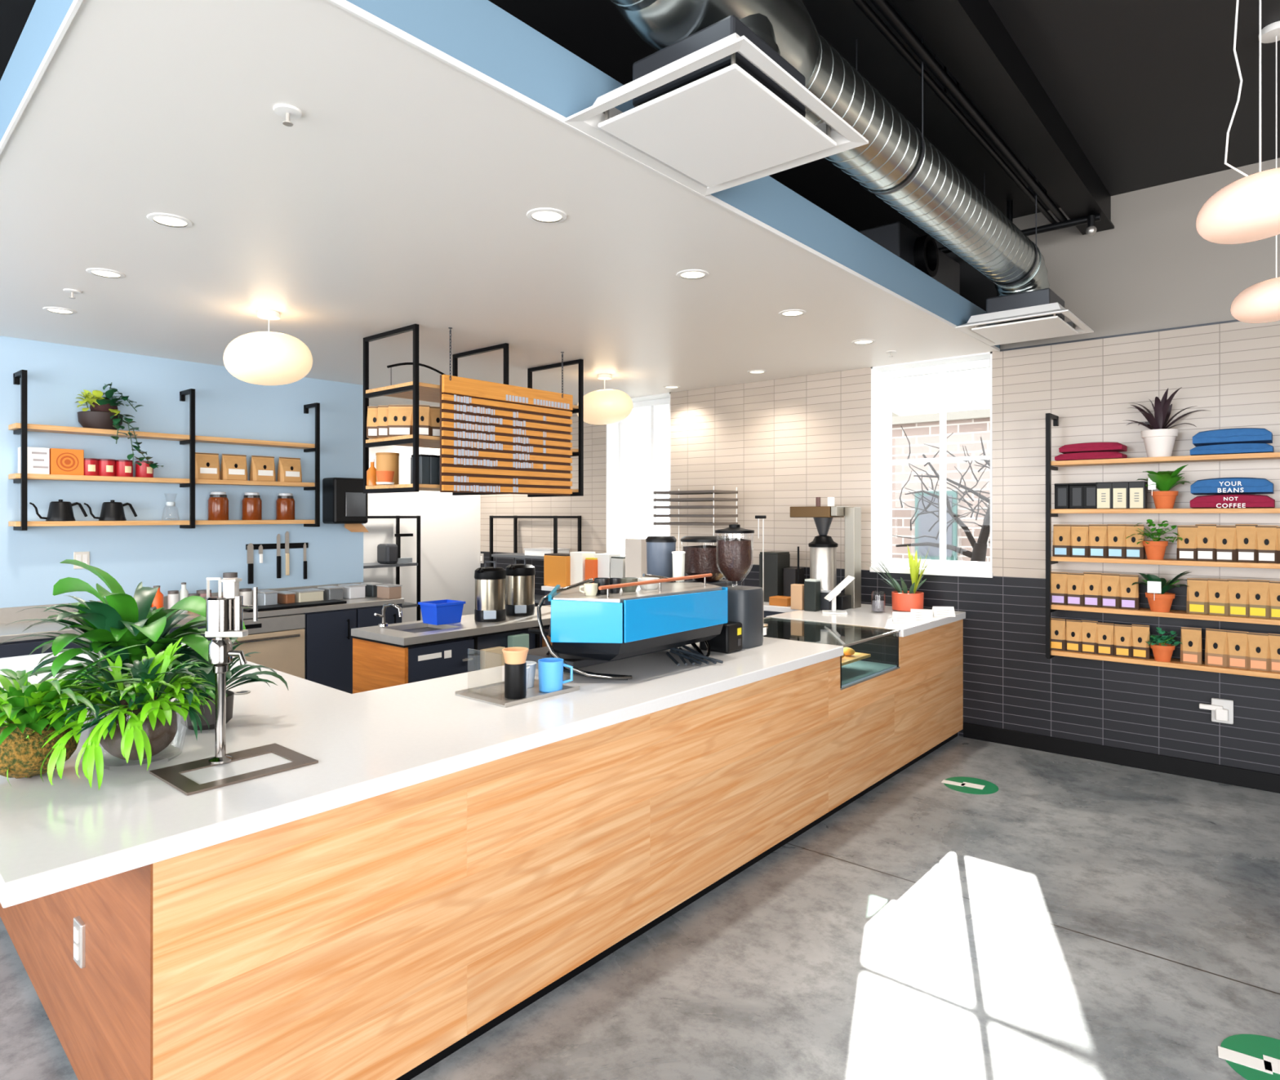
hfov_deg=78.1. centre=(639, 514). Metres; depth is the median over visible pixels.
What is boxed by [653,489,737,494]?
tray
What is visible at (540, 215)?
recessed light
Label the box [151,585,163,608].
bottle
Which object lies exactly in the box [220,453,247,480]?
coffee bag
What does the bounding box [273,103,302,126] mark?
sprinkler
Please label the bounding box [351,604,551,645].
island countertop
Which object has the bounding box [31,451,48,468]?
print
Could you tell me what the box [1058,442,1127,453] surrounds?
shirt
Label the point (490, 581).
airpot
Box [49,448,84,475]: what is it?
carton
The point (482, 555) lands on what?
light switch
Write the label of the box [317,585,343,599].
steel pan
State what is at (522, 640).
carton
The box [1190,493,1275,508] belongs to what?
shirt
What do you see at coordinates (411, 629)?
sink basin
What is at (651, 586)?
cup
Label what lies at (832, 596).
tablet stand
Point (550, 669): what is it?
mug
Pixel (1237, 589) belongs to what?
coffee bag
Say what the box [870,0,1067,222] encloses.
conduit
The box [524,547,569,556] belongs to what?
storage box
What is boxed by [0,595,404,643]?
countertop
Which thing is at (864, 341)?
recessed light
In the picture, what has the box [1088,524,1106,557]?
coffee bag
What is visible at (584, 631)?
espresso machine
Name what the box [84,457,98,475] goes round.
tin
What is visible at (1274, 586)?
coffee bag
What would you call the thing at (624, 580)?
cup
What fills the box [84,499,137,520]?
gooseneck kettle
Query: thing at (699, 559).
coffee grinder
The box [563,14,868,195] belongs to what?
air vent
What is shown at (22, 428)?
wall shelf
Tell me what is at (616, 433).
window
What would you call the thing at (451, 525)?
wall
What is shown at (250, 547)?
kitchen knife
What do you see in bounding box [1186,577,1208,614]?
coffee bag
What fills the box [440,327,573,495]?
menu board
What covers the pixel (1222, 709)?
wall outlet
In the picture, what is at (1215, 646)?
coffee bag
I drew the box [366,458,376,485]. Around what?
bottle
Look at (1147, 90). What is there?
ceiling
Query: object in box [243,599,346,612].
bar mat
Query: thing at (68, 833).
countertop
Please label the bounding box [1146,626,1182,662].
potted plant
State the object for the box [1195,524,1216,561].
coffee bag
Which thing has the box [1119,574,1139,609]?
coffee bag
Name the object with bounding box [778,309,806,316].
recessed light
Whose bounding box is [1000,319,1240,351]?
trim
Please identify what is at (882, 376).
window
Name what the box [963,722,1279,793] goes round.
baseboard
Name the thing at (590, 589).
cup
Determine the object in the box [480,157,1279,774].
wall
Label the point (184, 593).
bottle
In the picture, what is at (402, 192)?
ceiling
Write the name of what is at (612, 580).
cup
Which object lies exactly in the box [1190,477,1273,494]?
shirt
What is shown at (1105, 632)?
coffee bag
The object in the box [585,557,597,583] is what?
carton
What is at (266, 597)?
food container
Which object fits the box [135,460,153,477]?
tin
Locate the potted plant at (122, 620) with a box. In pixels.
[0,559,245,721]
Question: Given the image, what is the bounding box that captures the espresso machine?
[525,573,727,679]
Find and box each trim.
[0,0,999,351]
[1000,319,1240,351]
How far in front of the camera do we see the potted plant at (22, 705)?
2.04 m
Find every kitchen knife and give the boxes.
[247,542,253,583]
[258,544,262,563]
[276,533,280,578]
[284,531,289,575]
[303,542,306,578]
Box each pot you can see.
[87,711,188,771]
[375,471,394,484]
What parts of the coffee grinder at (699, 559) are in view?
lid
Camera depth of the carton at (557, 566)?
7.64 m
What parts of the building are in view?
pane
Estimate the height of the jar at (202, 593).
0.150 m
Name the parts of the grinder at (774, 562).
lid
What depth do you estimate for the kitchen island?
4.73 m
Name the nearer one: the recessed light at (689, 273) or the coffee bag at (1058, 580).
the recessed light at (689, 273)
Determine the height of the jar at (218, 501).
0.214 m
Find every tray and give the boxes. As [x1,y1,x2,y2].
[149,743,318,795]
[454,679,579,707]
[525,645,682,668]
[553,582,721,603]
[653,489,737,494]
[653,497,737,502]
[653,505,737,508]
[653,514,737,517]
[653,521,737,525]
[841,660,897,687]
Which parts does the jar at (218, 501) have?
lid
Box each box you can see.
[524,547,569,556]
[768,595,791,606]
[782,567,804,596]
[1096,481,1111,508]
[1111,481,1128,508]
[1128,481,1146,508]
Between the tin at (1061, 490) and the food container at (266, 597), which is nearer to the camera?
the tin at (1061, 490)
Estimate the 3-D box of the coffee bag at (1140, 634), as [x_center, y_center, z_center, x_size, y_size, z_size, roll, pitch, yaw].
[3.086,0.784,4.863,0.096,0.203,0.075,0,0,41]
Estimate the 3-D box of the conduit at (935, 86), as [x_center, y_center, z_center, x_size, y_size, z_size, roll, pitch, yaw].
[-0.184,-1.943,1.698,0.040,0.213,8.750,0,0,40]
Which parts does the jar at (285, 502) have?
lid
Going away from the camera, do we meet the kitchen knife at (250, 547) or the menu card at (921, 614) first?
the menu card at (921, 614)
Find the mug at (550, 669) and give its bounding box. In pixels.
[537,657,573,693]
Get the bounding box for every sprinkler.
[62,288,81,298]
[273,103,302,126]
[885,350,896,357]
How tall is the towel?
0.085 m
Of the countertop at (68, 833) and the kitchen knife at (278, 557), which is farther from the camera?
the kitchen knife at (278, 557)
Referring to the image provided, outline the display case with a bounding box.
[763,617,899,690]
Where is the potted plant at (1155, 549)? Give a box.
[1125,519,1182,559]
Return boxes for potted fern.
[6,637,227,790]
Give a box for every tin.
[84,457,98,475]
[98,458,115,476]
[115,459,133,476]
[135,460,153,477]
[410,453,429,484]
[428,454,438,484]
[437,455,439,484]
[1054,483,1069,509]
[1068,483,1083,508]
[1083,482,1097,508]
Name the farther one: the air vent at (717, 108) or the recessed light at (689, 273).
the recessed light at (689, 273)
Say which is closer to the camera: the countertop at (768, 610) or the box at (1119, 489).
the box at (1119, 489)
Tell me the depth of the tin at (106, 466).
5.36 m
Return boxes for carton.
[17,446,49,474]
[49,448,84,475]
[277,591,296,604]
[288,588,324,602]
[337,583,366,599]
[376,583,402,599]
[480,646,505,670]
[507,633,528,648]
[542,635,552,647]
[543,552,570,586]
[569,551,595,586]
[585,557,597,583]
[594,553,620,577]
[610,555,625,577]
[625,537,647,577]
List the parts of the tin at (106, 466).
lid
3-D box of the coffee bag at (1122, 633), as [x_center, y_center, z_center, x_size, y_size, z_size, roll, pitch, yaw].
[3.015,0.788,4.924,0.096,0.195,0.075,0,0,37]
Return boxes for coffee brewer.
[790,497,861,609]
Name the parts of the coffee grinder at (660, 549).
lid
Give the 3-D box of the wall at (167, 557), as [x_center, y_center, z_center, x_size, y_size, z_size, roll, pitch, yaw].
[-4.817,-0.225,4.315,0.150,3.650,7.135,0,0,40]
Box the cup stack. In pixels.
[222,572,237,578]
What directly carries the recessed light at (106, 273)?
in the ceiling at (402, 192)
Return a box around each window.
[606,392,670,555]
[869,351,992,577]
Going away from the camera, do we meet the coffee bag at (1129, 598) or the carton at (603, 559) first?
the coffee bag at (1129, 598)
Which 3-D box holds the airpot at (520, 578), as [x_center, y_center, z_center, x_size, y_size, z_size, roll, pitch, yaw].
[-0.830,0.504,5.495,0.208,0.391,0.251,0,0,-18]
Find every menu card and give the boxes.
[892,612,915,622]
[910,608,933,620]
[932,606,955,617]
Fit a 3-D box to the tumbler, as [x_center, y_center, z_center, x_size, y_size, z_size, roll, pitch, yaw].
[-0.473,0.603,2.994,0.100,0.181,0.100,0,0,40]
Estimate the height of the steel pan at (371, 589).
0.110 m
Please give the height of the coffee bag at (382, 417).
0.200 m
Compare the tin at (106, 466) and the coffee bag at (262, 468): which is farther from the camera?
the coffee bag at (262, 468)
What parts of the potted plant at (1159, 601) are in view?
pot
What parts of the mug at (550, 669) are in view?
handle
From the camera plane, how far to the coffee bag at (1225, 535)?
4.57 m
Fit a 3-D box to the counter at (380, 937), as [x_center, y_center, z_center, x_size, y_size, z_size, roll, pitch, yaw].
[-0.240,1.174,4.430,2.295,0.852,5.215,0,0,40]
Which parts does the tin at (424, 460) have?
lid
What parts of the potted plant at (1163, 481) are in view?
pot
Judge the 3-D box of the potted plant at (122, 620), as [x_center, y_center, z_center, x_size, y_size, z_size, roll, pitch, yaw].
[-1.724,0.425,2.687,0.723,0.550,0.685,0,0,40]
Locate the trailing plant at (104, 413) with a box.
[75,382,163,468]
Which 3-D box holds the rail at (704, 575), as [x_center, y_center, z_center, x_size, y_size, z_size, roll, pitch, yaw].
[0.092,0.304,3.597,0.017,0.024,0.800,0,0,40]
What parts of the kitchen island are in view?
panel, door, handle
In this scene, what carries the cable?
hanging from the ceiling at (1147, 90)
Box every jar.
[188,593,199,612]
[196,589,211,599]
[208,491,228,519]
[239,588,252,604]
[241,492,262,519]
[275,493,294,519]
[871,591,884,611]
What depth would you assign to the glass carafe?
5.69 m
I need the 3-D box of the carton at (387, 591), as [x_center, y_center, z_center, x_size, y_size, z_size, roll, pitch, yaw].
[-2.094,0.644,6.584,0.188,0.110,0.128,0,0,40]
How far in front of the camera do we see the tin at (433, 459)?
4.94 m
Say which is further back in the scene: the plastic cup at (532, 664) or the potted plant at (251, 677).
the plastic cup at (532, 664)
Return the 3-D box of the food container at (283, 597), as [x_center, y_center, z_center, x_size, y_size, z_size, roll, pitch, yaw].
[-2.778,0.654,6.181,0.188,0.090,0.078,0,0,40]
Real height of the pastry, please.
0.048 m
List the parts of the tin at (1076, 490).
lid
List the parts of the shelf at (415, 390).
frame, arched handle, frame, frame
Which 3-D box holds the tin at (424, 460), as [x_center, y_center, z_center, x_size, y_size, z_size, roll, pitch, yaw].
[-1.375,-0.278,4.929,0.120,0.188,0.062,0,0,40]
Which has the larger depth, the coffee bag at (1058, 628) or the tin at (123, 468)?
the tin at (123, 468)
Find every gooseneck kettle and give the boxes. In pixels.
[29,499,87,520]
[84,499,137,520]
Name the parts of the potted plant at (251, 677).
pot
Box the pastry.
[843,647,855,656]
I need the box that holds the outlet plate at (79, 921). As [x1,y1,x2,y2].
[73,915,84,968]
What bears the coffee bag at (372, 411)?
on the shelf at (415, 390)
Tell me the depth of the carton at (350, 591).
6.55 m
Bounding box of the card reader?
[820,589,831,610]
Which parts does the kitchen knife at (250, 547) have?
blade, handle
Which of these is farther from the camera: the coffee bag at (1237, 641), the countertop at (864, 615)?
the countertop at (864, 615)
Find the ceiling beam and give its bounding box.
[891,0,1114,235]
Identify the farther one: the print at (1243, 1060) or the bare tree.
the bare tree
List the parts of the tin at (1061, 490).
lid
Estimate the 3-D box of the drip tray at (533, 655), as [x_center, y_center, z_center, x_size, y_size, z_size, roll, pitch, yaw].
[-0.175,0.652,3.824,0.380,0.035,0.800,0,0,40]
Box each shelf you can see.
[8,369,319,530]
[363,324,583,497]
[489,515,581,604]
[841,652,871,666]
[1045,413,1279,679]
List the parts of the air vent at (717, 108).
panel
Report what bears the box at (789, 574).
on the countertop at (768, 610)
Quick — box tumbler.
[502,647,528,699]
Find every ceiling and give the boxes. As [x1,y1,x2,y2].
[0,0,999,407]
[0,0,1279,235]
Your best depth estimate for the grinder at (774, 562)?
6.28 m
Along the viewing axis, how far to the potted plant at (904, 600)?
5.70 m
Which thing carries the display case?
in the counter at (380, 937)
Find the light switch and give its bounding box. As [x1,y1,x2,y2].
[480,553,484,563]
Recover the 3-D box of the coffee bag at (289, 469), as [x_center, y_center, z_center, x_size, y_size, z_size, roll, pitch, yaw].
[-2.829,-0.358,6.374,0.090,0.200,0.180,0,0,38]
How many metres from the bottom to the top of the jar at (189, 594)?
0.128 m
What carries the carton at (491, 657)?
on the counter at (380, 937)
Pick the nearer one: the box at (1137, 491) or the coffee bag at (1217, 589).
the coffee bag at (1217, 589)
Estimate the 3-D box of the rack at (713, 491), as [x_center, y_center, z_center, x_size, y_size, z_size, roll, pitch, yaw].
[0.479,0.234,6.812,0.641,0.931,0.360,0,0,40]
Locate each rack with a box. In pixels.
[363,515,420,621]
[653,485,737,585]
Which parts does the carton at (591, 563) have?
lid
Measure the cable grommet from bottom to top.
0.004 m
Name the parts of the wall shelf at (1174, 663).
post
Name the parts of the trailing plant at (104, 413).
pot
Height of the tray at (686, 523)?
0.024 m
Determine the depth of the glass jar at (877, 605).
5.60 m
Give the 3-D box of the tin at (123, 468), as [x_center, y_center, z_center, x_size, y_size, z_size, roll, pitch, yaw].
[-3.588,-0.317,5.482,0.110,0.118,0.110,0,0,-32]
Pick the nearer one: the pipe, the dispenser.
the pipe
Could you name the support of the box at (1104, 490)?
on the wall shelf at (1174, 663)
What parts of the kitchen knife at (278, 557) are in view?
blade, handle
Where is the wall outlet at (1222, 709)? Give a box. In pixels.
[1199,697,1233,724]
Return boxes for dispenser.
[322,477,368,532]
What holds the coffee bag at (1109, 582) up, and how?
on the wall shelf at (1174, 663)
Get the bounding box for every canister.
[167,590,178,608]
[375,452,399,484]
[671,551,685,582]
[804,578,820,611]
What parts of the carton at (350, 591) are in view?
lid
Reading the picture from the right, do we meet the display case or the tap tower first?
the display case
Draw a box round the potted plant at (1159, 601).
[1132,570,1190,612]
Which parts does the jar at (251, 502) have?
lid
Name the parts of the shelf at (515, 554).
post, post, rail, post, post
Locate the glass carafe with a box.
[161,502,175,515]
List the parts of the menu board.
chain, chain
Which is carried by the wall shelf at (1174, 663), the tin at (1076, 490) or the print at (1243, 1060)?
the tin at (1076, 490)
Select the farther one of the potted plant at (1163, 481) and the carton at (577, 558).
the carton at (577, 558)
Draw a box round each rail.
[245,542,308,550]
[598,573,712,590]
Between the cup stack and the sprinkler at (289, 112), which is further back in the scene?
the cup stack
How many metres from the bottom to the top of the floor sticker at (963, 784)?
0.002 m
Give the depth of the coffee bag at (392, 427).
4.89 m
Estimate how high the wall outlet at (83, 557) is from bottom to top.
0.116 m
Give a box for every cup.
[525,661,536,688]
[526,665,529,691]
[579,582,597,595]
[588,577,609,595]
[608,577,621,593]
[620,577,638,591]
[637,577,659,589]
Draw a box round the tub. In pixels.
[417,599,465,625]
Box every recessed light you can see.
[42,306,76,314]
[85,267,125,278]
[146,213,193,228]
[526,207,567,223]
[663,385,679,388]
[676,269,708,279]
[746,369,766,373]
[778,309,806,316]
[851,338,875,344]
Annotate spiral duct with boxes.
[610,0,1049,296]
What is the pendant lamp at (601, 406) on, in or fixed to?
hanging from the ceiling at (402, 192)
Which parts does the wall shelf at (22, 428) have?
post, post, post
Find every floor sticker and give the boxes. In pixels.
[941,777,998,794]
[1217,1034,1279,1079]
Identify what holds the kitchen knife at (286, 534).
attached to the rail at (291, 545)
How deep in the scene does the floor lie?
2.85 m
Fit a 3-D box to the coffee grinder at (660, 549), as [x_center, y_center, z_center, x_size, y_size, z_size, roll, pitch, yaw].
[0.110,0.409,4.242,0.173,0.581,0.164,0,0,40]
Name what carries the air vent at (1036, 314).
attached to the ceiling at (402, 192)
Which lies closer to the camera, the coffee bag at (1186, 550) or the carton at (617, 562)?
the coffee bag at (1186, 550)
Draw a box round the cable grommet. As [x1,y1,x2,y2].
[234,690,250,694]
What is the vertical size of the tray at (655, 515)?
0.024 m
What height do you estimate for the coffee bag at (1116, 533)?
0.212 m
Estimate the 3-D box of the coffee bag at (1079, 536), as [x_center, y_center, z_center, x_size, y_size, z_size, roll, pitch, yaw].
[2.832,0.172,5.080,0.103,0.207,0.075,0,0,39]
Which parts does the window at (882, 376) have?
sill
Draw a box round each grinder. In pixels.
[645,536,676,582]
[680,535,732,586]
[699,621,742,653]
[715,523,766,648]
[759,551,790,601]
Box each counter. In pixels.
[0,582,404,693]
[0,619,963,1079]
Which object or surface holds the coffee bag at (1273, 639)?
on the wall shelf at (1174, 663)
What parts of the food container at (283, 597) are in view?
lid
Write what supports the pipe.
attached to the ceiling at (1147, 90)
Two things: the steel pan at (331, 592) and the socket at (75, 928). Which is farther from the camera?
the steel pan at (331, 592)
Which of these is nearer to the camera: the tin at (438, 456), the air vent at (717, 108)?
the air vent at (717, 108)
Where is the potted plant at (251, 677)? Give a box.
[160,637,288,730]
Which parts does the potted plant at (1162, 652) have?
pot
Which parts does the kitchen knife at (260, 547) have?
blade, handle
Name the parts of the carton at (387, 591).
lid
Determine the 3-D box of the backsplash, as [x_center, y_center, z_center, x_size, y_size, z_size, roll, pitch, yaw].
[-3.981,0.650,5.169,0.014,0.100,4.720,0,0,40]
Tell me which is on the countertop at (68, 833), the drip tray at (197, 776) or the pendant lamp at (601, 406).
the drip tray at (197, 776)
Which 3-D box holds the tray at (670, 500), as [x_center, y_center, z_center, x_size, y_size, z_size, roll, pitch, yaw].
[0.479,-0.125,6.812,0.641,0.024,0.360,0,0,40]
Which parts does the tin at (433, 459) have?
lid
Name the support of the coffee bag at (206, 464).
on the wall shelf at (22, 428)
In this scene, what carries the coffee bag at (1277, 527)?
on the wall shelf at (1174, 663)
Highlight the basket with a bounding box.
[813,517,832,535]
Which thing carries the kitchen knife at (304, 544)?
attached to the rail at (291, 545)
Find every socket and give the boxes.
[73,926,78,960]
[76,554,87,566]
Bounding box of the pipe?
[937,200,1101,253]
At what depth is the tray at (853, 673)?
4.65 m
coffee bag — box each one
[195,452,220,479]
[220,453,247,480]
[249,455,275,481]
[277,457,302,482]
[366,406,379,438]
[377,405,388,438]
[386,404,397,436]
[396,404,413,435]
[412,404,430,435]
[429,406,439,436]
[1050,571,1067,604]
[1050,617,1066,650]
[1052,524,1071,556]
[1065,619,1082,652]
[1066,573,1084,606]
[1070,524,1088,557]
[1080,620,1097,653]
[1083,572,1101,607]
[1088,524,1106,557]
[1096,622,1114,655]
[1101,573,1119,608]
[1106,524,1125,558]
[1113,624,1132,657]
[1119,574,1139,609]
[1124,524,1145,559]
[1131,624,1150,659]
[1176,525,1197,560]
[1180,626,1202,664]
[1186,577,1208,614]
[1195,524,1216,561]
[1204,628,1226,666]
[1207,578,1228,615]
[1215,525,1235,561]
[1226,578,1248,617]
[1226,630,1248,669]
[1235,524,1257,562]
[1247,579,1269,618]
[1247,632,1268,671]
[1255,525,1278,563]
[1267,633,1279,672]
[1268,581,1279,619]
[1276,526,1279,563]
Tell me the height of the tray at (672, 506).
0.024 m
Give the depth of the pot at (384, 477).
4.80 m
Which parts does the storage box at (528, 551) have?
lid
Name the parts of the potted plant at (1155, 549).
pot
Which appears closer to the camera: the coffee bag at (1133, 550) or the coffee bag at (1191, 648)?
the coffee bag at (1191, 648)
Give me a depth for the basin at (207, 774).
2.16 m
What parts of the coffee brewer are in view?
knob, server lid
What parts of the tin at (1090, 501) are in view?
lid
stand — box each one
[755,515,768,626]
[822,575,854,614]
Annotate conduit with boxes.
[852,0,1056,223]
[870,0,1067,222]
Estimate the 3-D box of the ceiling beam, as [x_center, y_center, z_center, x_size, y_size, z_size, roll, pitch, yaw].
[0.052,-1.942,1.682,0.180,0.215,9.030,0,0,40]
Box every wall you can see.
[0,335,363,608]
[363,403,480,622]
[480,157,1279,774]
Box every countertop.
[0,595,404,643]
[0,636,843,907]
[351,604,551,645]
[541,585,798,617]
[766,604,965,637]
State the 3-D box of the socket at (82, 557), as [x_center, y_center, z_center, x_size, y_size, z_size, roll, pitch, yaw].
[-3.803,0.313,5.377,0.003,0.080,0.062,0,0,40]
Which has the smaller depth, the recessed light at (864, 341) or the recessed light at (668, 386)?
the recessed light at (864, 341)
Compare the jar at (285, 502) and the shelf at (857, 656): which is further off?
the jar at (285, 502)
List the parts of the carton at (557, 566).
lid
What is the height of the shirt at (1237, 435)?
0.085 m
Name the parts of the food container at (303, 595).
lid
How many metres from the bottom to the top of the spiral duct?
0.750 m
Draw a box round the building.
[892,408,990,561]
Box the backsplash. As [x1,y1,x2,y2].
[0,582,362,623]
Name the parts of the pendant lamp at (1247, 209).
lamp shade, cord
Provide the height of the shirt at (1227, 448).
0.062 m
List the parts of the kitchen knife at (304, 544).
blade, handle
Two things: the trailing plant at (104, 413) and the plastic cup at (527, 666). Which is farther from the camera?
the trailing plant at (104, 413)
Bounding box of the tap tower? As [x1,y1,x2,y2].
[204,577,257,764]
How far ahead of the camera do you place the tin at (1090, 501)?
5.01 m
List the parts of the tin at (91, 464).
lid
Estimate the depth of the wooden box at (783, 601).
6.02 m
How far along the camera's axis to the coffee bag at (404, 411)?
4.89 m
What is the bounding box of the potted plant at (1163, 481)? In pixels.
[1137,464,1190,508]
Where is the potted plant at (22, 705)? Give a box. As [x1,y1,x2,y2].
[0,644,167,778]
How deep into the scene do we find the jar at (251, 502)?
6.09 m
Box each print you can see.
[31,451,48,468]
[941,779,984,789]
[1217,1046,1279,1074]
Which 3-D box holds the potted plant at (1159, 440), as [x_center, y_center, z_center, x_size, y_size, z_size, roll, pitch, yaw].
[3.157,-0.548,4.741,0.455,0.406,0.295,0,0,40]
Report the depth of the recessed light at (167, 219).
3.06 m
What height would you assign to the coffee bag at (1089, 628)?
0.204 m
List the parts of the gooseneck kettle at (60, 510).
spout, lid, handle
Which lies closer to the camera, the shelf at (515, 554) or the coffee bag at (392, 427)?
the coffee bag at (392, 427)
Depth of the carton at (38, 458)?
5.07 m
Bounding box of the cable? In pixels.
[1224,0,1248,176]
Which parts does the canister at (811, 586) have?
lid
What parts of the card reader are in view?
lid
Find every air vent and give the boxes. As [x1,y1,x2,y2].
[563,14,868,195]
[955,288,1093,346]
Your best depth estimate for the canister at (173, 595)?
5.54 m
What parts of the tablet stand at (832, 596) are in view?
arm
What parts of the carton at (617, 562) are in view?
lid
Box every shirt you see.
[1054,451,1127,461]
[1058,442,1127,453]
[1190,443,1273,455]
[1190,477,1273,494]
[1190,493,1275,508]
[1192,427,1272,446]
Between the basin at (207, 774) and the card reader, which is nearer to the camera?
the basin at (207, 774)
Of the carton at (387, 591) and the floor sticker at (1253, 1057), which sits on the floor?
the floor sticker at (1253, 1057)
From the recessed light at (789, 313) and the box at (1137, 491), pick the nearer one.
the recessed light at (789, 313)
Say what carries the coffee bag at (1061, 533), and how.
on the wall shelf at (1174, 663)
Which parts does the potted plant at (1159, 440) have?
pot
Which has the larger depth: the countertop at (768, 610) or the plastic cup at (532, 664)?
the countertop at (768, 610)
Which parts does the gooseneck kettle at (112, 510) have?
spout, lid, handle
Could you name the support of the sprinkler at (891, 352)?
attached to the ceiling at (402, 192)
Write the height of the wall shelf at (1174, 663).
1.593 m
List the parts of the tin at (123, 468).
lid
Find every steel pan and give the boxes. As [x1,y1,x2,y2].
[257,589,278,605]
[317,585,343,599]
[360,582,383,596]
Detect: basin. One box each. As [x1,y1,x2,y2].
[181,752,292,784]
[400,626,440,633]
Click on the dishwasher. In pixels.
(279, 640)
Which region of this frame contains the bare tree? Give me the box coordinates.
[893,426,990,561]
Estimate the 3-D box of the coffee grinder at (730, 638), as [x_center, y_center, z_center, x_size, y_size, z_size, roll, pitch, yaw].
[0.417,0.627,4.056,0.182,0.144,0.140,0,0,40]
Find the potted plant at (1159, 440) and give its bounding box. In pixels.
[1127,386,1206,457]
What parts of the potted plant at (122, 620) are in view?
pot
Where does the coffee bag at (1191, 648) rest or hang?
on the wall shelf at (1174, 663)
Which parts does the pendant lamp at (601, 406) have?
lamp shade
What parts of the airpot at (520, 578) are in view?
spout, handle, tap plate, lid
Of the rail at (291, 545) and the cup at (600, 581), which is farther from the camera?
the rail at (291, 545)
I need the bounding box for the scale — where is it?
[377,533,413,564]
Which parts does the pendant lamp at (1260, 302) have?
lamp shade, cord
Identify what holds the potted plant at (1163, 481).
on the wall shelf at (1174, 663)
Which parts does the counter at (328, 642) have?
door, door, door, handle, door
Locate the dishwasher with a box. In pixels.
[232,613,305,679]
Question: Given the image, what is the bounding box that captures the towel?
[344,523,368,532]
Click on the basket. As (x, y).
(823, 524)
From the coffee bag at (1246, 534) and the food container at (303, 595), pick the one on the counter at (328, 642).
the food container at (303, 595)
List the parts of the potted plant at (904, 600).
pot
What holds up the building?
on the ground
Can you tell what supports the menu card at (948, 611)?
on the countertop at (864, 615)
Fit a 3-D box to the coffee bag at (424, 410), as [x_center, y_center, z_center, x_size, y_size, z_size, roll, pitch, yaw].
[-1.362,-0.581,4.912,0.106,0.200,0.080,0,0,-28]
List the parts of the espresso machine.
panel, panel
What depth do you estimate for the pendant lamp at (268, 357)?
4.31 m
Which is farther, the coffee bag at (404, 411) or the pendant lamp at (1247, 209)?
the coffee bag at (404, 411)
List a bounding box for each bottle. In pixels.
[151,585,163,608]
[178,582,188,613]
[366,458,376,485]
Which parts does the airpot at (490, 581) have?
spout, tap plate, lid, handle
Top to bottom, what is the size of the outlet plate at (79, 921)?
0.116 m
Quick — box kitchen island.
[350,603,551,693]
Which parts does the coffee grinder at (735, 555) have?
lid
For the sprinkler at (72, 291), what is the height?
0.038 m
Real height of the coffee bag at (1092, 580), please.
0.216 m
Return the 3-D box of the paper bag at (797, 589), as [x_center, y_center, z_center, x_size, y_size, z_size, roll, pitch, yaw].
[1.165,0.608,5.808,0.096,0.184,0.060,0,0,40]
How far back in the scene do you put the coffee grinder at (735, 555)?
4.13 m
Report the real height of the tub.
0.135 m
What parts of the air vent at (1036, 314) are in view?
panel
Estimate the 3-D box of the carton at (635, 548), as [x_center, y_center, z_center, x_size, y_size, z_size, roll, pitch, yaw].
[-0.012,0.461,7.229,0.192,0.477,0.160,0,0,40]
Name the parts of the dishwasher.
handle, control panel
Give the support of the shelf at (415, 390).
hanging from the ceiling at (402, 192)
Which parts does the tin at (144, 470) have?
lid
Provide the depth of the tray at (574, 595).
3.48 m
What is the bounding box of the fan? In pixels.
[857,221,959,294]
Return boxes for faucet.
[373,603,402,626]
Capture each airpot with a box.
[474,560,506,622]
[505,558,535,616]
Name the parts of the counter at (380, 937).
panel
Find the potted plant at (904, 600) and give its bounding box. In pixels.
[862,546,928,611]
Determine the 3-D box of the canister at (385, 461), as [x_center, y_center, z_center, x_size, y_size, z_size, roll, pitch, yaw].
[-1.608,-0.286,5.026,0.144,0.205,0.142,0,0,40]
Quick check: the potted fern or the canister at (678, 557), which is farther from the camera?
the canister at (678, 557)
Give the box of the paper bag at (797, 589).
[791,583,804,609]
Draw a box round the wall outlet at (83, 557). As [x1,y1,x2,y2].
[73,551,89,568]
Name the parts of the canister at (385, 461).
lid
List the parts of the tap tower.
lever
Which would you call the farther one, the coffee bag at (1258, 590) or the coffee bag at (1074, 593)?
the coffee bag at (1074, 593)
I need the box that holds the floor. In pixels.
[0,735,1279,1079]
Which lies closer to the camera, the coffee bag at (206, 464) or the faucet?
the faucet
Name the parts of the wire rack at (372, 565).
rail, post, post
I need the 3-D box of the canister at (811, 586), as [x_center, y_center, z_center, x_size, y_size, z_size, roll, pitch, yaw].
[1.250,0.585,5.723,0.093,0.228,0.080,0,0,40]
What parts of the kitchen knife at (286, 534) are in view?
blade, handle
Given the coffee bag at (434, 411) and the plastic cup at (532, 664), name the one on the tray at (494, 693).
the plastic cup at (532, 664)
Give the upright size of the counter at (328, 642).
1.000 m
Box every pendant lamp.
[222,309,312,385]
[577,373,633,424]
[1195,0,1279,244]
[1230,20,1279,323]

